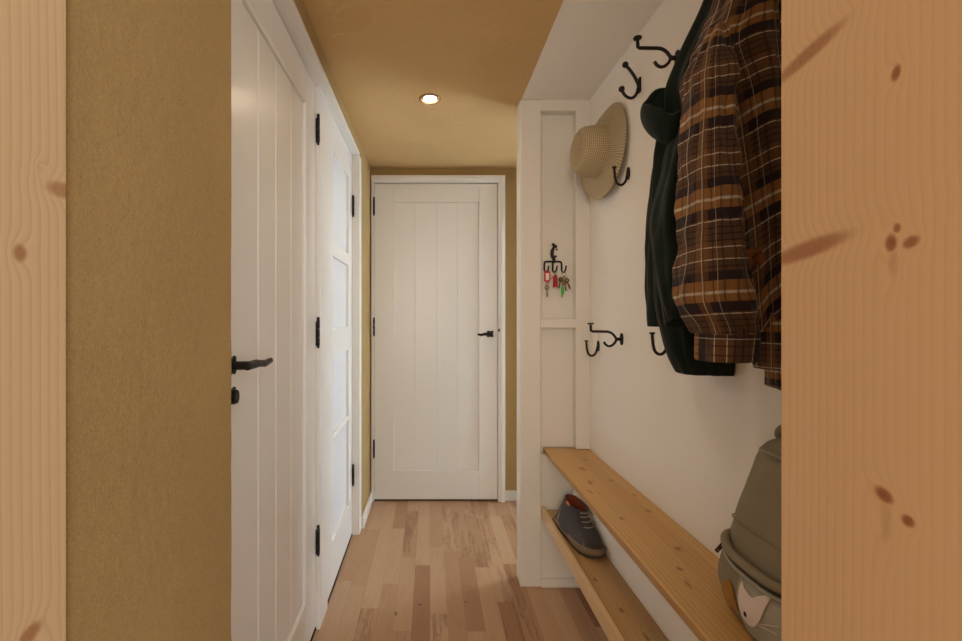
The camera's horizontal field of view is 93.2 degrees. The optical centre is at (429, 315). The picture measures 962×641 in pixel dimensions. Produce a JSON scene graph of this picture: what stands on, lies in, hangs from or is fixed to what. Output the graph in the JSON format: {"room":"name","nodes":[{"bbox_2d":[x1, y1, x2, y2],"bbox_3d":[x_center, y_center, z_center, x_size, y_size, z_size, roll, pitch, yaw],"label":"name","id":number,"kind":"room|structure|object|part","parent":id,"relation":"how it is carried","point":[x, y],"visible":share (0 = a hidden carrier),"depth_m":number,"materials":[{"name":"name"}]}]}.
{"room":"entrance hallway","nodes":[
{"label":"entrance hallway","id":0,"kind":"room"},
{"bbox_2d":[66,0,370,640],"bbox_3d":[-0.440,0.117,1.681,0.120,2.126,2.439,0,0,0],"label":"wall","id":1,"kind":"structure","parent":0,"point":[148,82],"depth_m":0.62,"materials":[{"name":"paint"}]},
{"bbox_2d":[231,0,359,640],"bbox_3d":[-0.440,0.150,1.654,0.121,2.059,1.560,0,0,0],"label":"door","id":2,"kind":"structure","parent":1,"relation":"in","point":[282,94],"depth_m":1.32,"materials":[{"name":"white paint"}]},
{"bbox_3d":[-0.423,0.174,0.976,0.014,0.030,0.022,0,0,0],"label":"turn knob","id":3,"kind":"part","parent":2,"relation":"part of","materials":[{"name":"black metal"}]},
{"bbox_3d":[-0.405,0.109,1.035,0.050,0.023,0.143,0,0,0],"label":"lever","id":4,"kind":"part","parent":2,"relation":"part of","materials":[{"name":"black metal"}]},
{"bbox_3d":[-0.440,0.150,1.654,0.121,2.059,1.560,0,0,0],"label":"frame","id":5,"kind":"part","parent":2,"relation":"part of","materials":[{"name":"white paint"}]},
{"bbox_2d":[328,108,360,601],"bbox_3d":[-0.440,0.157,2.164,0.121,2.047,0.671,0,0,0],"label":"door","id":6,"kind":"structure","parent":1,"relation":"in","point":[344,168],"depth_m":2.23,"materials":[{"name":"white paint"}]},
{"bbox_3d":[-0.434,-0.520,2.143,0.004,0.408,0.393,0,0,0],"label":"frosted pane","id":7,"kind":"part","parent":6,"relation":"part of","materials":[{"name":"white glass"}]},
{"bbox_3d":[-0.434,-0.102,2.143,0.004,0.323,0.393,0,0,0],"label":"frosted pane","id":8,"kind":"part","parent":6,"relation":"part of","materials":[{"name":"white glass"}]},
{"bbox_3d":[-0.434,0.345,2.143,0.004,0.348,0.393,0,0,0],"label":"frosted pane","id":9,"kind":"part","parent":6,"relation":"part of","materials":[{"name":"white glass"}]},
{"bbox_3d":[-0.434,0.755,2.143,0.004,0.448,0.393,0,0,0],"label":"frosted pane","id":10,"kind":"part","parent":6,"relation":"part of","materials":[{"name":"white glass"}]},
{"bbox_3d":[-0.440,0.157,2.466,0.121,2.047,0.068,0,0,0],"label":"frame","id":11,"kind":"part","parent":6,"relation":"part of","materials":[{"name":"white paint"}]},
{"bbox_2d":[361,492,371,528],"bbox_3d":[-0.373,1.149,2.700,0.014,0.062,0.400,0,0,0],"label":"baseboard","id":12,"kind":"structure","parent":1,"relation":"attached to","point":[369,501],"depth_m":2.62,"materials":[{"name":"white paint"}]},
{"bbox_2d":[371,169,516,489],"bbox_3d":[0.000,0.117,2.950,3.200,2.126,0.100,0,0,0],"label":"wall","id":13,"kind":"structure","parent":0,"point":[510,174],"depth_m":2.90,"materials":[{"name":"paint"}]},
{"bbox_2d":[371,175,504,502],"bbox_3d":[0.052,0.145,2.894,0.848,2.070,0.132,0,0,0],"label":"door","id":14,"kind":"structure","parent":13,"relation":"in","point":[438,241],"depth_m":2.89,"materials":[{"name":"white paint"}]},
{"bbox_3d":[0.346,0.116,2.853,0.097,0.023,0.050,0,0,0],"label":"lever","id":15,"kind":"part","parent":14,"relation":"part of","materials":[{"name":"black metal"}]},
{"bbox_2d":[505,490,516,500],"bbox_3d":[0.638,1.149,2.893,0.324,0.062,0.014,0,0,0],"label":"baseboard","id":16,"kind":"structure","parent":13,"relation":"attached to","point":[510,495],"depth_m":2.89,"materials":[{"name":"white paint"}]},
{"bbox_2d":[312,501,608,640],"bbox_3d":[0.000,1.210,0.675,3.200,0.060,4.550,0,0,0],"label":"floor","id":17,"kind":"structure","parent":0,"point":[415,570],"depth_m":1.96,"materials":[{"name":"brown wood"}]},
{"bbox_2d":[517,100,540,586],"bbox_3d":[0.438,0.119,2.010,0.090,2.121,0.085,0,0,0],"label":"post","id":18,"kind":"object","parent":17,"relation":"on","point":[528,111],"visible":1,"depth_m":1.97,"materials":[{"name":"white paint"}]},
{"bbox_2d":[303,0,662,168],"bbox_3d":[0.000,-0.974,1.695,3.200,0.064,2.510,0,0,0],"label":"ceiling","id":19,"kind":"structure","parent":0,"point":[480,57],"depth_m":1.69,"materials":[{"name":"yellow paint"}]},
{"bbox_2d":[419,93,440,104],"bbox_3d":[0.000,-0.945,1.968,0.094,0.014,0.094,0,0,0],"label":"recessed light","id":20,"kind":"object","parent":19,"relation":"in","point":[428,99],"visible":1,"depth_m":1.96,"materials":[{"name":"silver metal"}]},
{"bbox_3d":[0.000,-0.945,1.968,0.055,0.014,0.056,0,0,0],"label":"bulb","id":21,"kind":"part","parent":20,"relation":"part of","materials":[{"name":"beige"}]},
{"bbox_2d":[541,100,589,587],"bbox_3d":[0.590,0.117,2.007,0.214,2.126,0.091,0,0,0],"label":"wall","id":22,"kind":"structure","parent":0,"point":[565,204],"depth_m":2.00,"materials":[{"name":"white paint"}]},
{"bbox_2d":[543,243,566,272],"bbox_3d":[0.551,-0.257,1.993,0.095,0.136,0.044,0,0,0],"label":"key rack","id":23,"kind":"object","parent":22,"relation":"attached to","point":[552,255],"visible":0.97,"depth_m":2.00,"materials":[{"name":"black metal"}]},
{"bbox_2d":[544,271,552,296],"bbox_3d":[0.519,-0.141,1.979,0.039,0.114,0.012,0,0,0],"label":"keys","id":24,"kind":"object","parent":23,"relation":"hanging from","point":[547,278],"visible":1,"depth_m":1.98,"materials":[{"name":"red plastic"}]},
{"bbox_2d":[553,271,557,287],"bbox_3d":[0.548,-0.160,1.977,0.021,0.071,0.009,0,0,0],"label":"key fob","id":25,"kind":"object","parent":23,"relation":"hanging from","point":[555,278],"visible":1,"depth_m":1.98,"materials":[{"name":"red plastic"}]},
{"bbox_2d":[558,271,570,296],"bbox_3d":[0.588,-0.139,1.986,0.055,0.114,0.026,0,0,-15],"label":"bunch","id":26,"kind":"object","parent":23,"relation":"hanging from","point":[562,280],"visible":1,"depth_m":1.98,"materials":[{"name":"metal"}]},
{"bbox_2d":[589,0,780,557],"bbox_3d":[0.737,0.117,1.249,0.080,2.126,1.618,0,0,0],"label":"wall","id":27,"kind":"structure","parent":0,"point":[690,444],"depth_m":1.44,"materials":[{"name":"white paint"}]},
{"bbox_2d":[584,340,599,356],"bbox_3d":[0.669,0.135,1.868,0.062,0.069,0.024,0,0,0],"label":"coat hook","id":28,"kind":"object","parent":27,"relation":"attached to","point":[585,341],"visible":1,"depth_m":1.86,"materials":[{"name":"black metal"}]},
{"bbox_2d":[570,102,625,199],"bbox_3d":[0.625,-0.631,1.749,0.139,0.354,0.351,0,0,0],"label":"straw hat","id":29,"kind":"object","parent":27,"relation":"hanging from","point":[595,149],"visible":1,"depth_m":1.68,"materials":[{"name":"beige wicker"}]},
{"bbox_3d":[0.610,-0.633,1.743,0.102,0.197,0.197,0,0,-6],"label":"crown","id":30,"kind":"part","parent":29,"relation":"part of","materials":[{"name":"wicker"}]},
{"bbox_2d":[587,323,623,346],"bbox_3d":[0.634,0.069,1.640,0.126,0.089,0.024,0,0,0],"label":"coat hook","id":31,"kind":"object","parent":27,"relation":"attached to","point":[620,338],"visible":1,"depth_m":1.64,"materials":[{"name":"black metal"}]},
{"bbox_3d":[0.694,0.084,1.640,0.008,0.044,0.024,0,0,0],"label":"wall plate","id":32,"kind":"part","parent":31,"relation":"part of","materials":[{"name":"black metal"}]},
{"bbox_2d":[612,166,629,185],"bbox_3d":[0.669,-0.489,1.585,0.062,0.069,0.024,0,0,0],"label":"coat hook","id":33,"kind":"object","parent":27,"relation":"attached to","point":[627,176],"visible":1,"depth_m":1.58,"materials":[{"name":"black metal"}]},
{"bbox_3d":[0.694,-0.500,1.585,0.008,0.044,0.024,0,0,0],"label":"wall plate","id":34,"kind":"part","parent":33,"relation":"part of","materials":[{"name":"black metal"}]},
{"bbox_2d":[618,61,640,99],"bbox_3d":[0.662,-0.781,1.500,0.072,0.126,0.020,0,0,0],"label":"coat hook","id":35,"kind":"object","parent":27,"relation":"attached to","point":[621,89],"visible":1,"depth_m":1.50,"materials":[{"name":"black metal"}]},
{"bbox_3d":[0.665,-0.776,1.500,0.066,0.116,0.010,0,0,0],"label":"hook arm","id":36,"kind":"part","parent":35,"relation":"part of","materials":[{"name":"black metal"}]},
{"bbox_3d":[0.692,-0.765,1.500,0.010,0.048,0.020,0,0,0],"label":"wall plate","id":37,"kind":"part","parent":35,"relation":"part of","materials":[{"name":"black metal"}]},
{"bbox_2d":[543,448,756,640],"bbox_3d":[0.598,0.593,1.252,0.196,0.022,1.503,0,0,0],"label":"bench","id":38,"kind":"object","parent":27,"relation":"attached to","point":[681,568],"visible":0.84,"depth_m":1.14,"materials":[{"name":"brown wood"}]},
{"bbox_2d":[573,489,698,640],"bbox_3d":[0.635,0.741,1.239,0.020,0.274,1.478,0,0,0],"label":"riser","id":39,"kind":"structure","parent":38,"relation":"attached to","point":[674,628],"depth_m":1.32,"materials":[{"name":"white paint"}]},
{"bbox_2d":[542,507,668,640],"bbox_3d":[0.554,0.856,1.239,0.139,0.052,1.478,0,0,0],"label":"shoe shelf","id":40,"kind":"object","parent":39,"relation":"attached to","point":[621,615],"visible":0.78,"depth_m":1.37,"materials":[{"name":"brown wood"}]},
{"bbox_2d":[552,494,605,557],"bbox_3d":[0.575,0.792,1.719,0.127,0.106,0.322,0,0,-6],"label":"shoe","id":41,"kind":"object","parent":40,"relation":"on","point":[572,519],"visible":1,"depth_m":1.70,"materials":[{"name":"grey fabric"}]},
{"bbox_2d":[715,425,780,640],"bbox_3d":[0.622,0.390,0.806,0.144,0.383,0.294,0,0,0],"label":"backpack","id":42,"kind":"object","parent":38,"relation":"on","point":[749,564],"visible":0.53,"depth_m":0.82,"materials":[{"name":"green fabric"}]},
{"bbox_3d":[0.588,0.469,0.916,0.022,0.023,0.003,0,0,0],"label":"zip pull","id":43,"kind":"part","parent":42,"relation":"part of","materials":[{"name":"brown leather"}]},
{"bbox_3d":[0.676,0.225,0.823,0.034,0.054,0.109,0,0,0],"label":"carry handle","id":44,"kind":"part","parent":42,"relation":"part of","materials":[{"name":"grey fabric"}]},
{"bbox_2d":[633,35,679,68],"bbox_3d":[0.634,-0.740,1.270,0.126,0.089,0.024,0,0,0],"label":"coat hook","id":45,"kind":"object","parent":27,"relation":"attached to","point":[636,38],"visible":0.84,"depth_m":1.27,"materials":[{"name":"black metal"}]},
{"bbox_3d":[0.583,-0.781,1.270,0.023,0.006,0.023,0,0,0],"label":"hook knob","id":46,"kind":"part","parent":45,"relation":"part of","materials":[{"name":"black metal"}]},
{"bbox_2d":[649,332,665,355],"bbox_3d":[0.669,0.082,1.314,0.062,0.069,0.024,0,0,0],"label":"coat hook","id":47,"kind":"object","parent":27,"relation":"attached to","point":[651,333],"visible":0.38,"depth_m":1.31,"materials":[{"name":"black metal"}]},
{"bbox_2d":[640,0,734,375],"bbox_3d":[0.590,-0.372,1.068,0.207,1.019,0.273,0,0,0],"label":"jacket","id":48,"kind":"object","parent":27,"relation":"hanging from","point":[660,114],"visible":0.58,"depth_m":1.03,"materials":[{"name":"black fabric"}]},
{"bbox_2d":[640,88,681,144],"bbox_3d":[0.548,-0.471,1.051,0.109,0.168,0.105,0,0,30],"label":"hood","id":49,"kind":"object","parent":48,"relation":"attached to","point":[660,114],"depth_m":1.04,"materials":[{"name":"black fabric"}]},
{"bbox_2d":[672,0,780,389],"bbox_3d":[0.581,-0.313,0.871,0.293,0.921,0.164,0,0,-25],"label":"jacket","id":50,"kind":"object","parent":27,"relation":"hanging from","point":[726,271],"visible":0.87,"depth_m":0.81,"materials":[{"name":"brown fabric"}]},
{"bbox_3d":[0.000,-0.120,0.288,3.200,2.600,0.335,0,0,0],"label":"wall","id":51,"kind":"structure","parent":0,"visible":0},
{"bbox_2d":[0,0,65,640],"bbox_3d":[-0.415,0.130,0.280,0.090,2.100,0.360,0,0,0],"label":"post","id":52,"kind":"object","parent":51,"relation":"attached to","point":[32,32],"visible":1,"depth_m":0.42,"materials":[{"name":"brown wood"}]},
{"bbox_2d":[781,0,961,640],"bbox_3d":[0.409,0.130,0.280,0.103,2.100,0.360,0,0,0],"label":"post","id":53,"kind":"object","parent":51,"relation":"attached to","point":[871,90],"visible":1,"depth_m":0.37,"materials":[{"name":"brown wood"}]}
]}

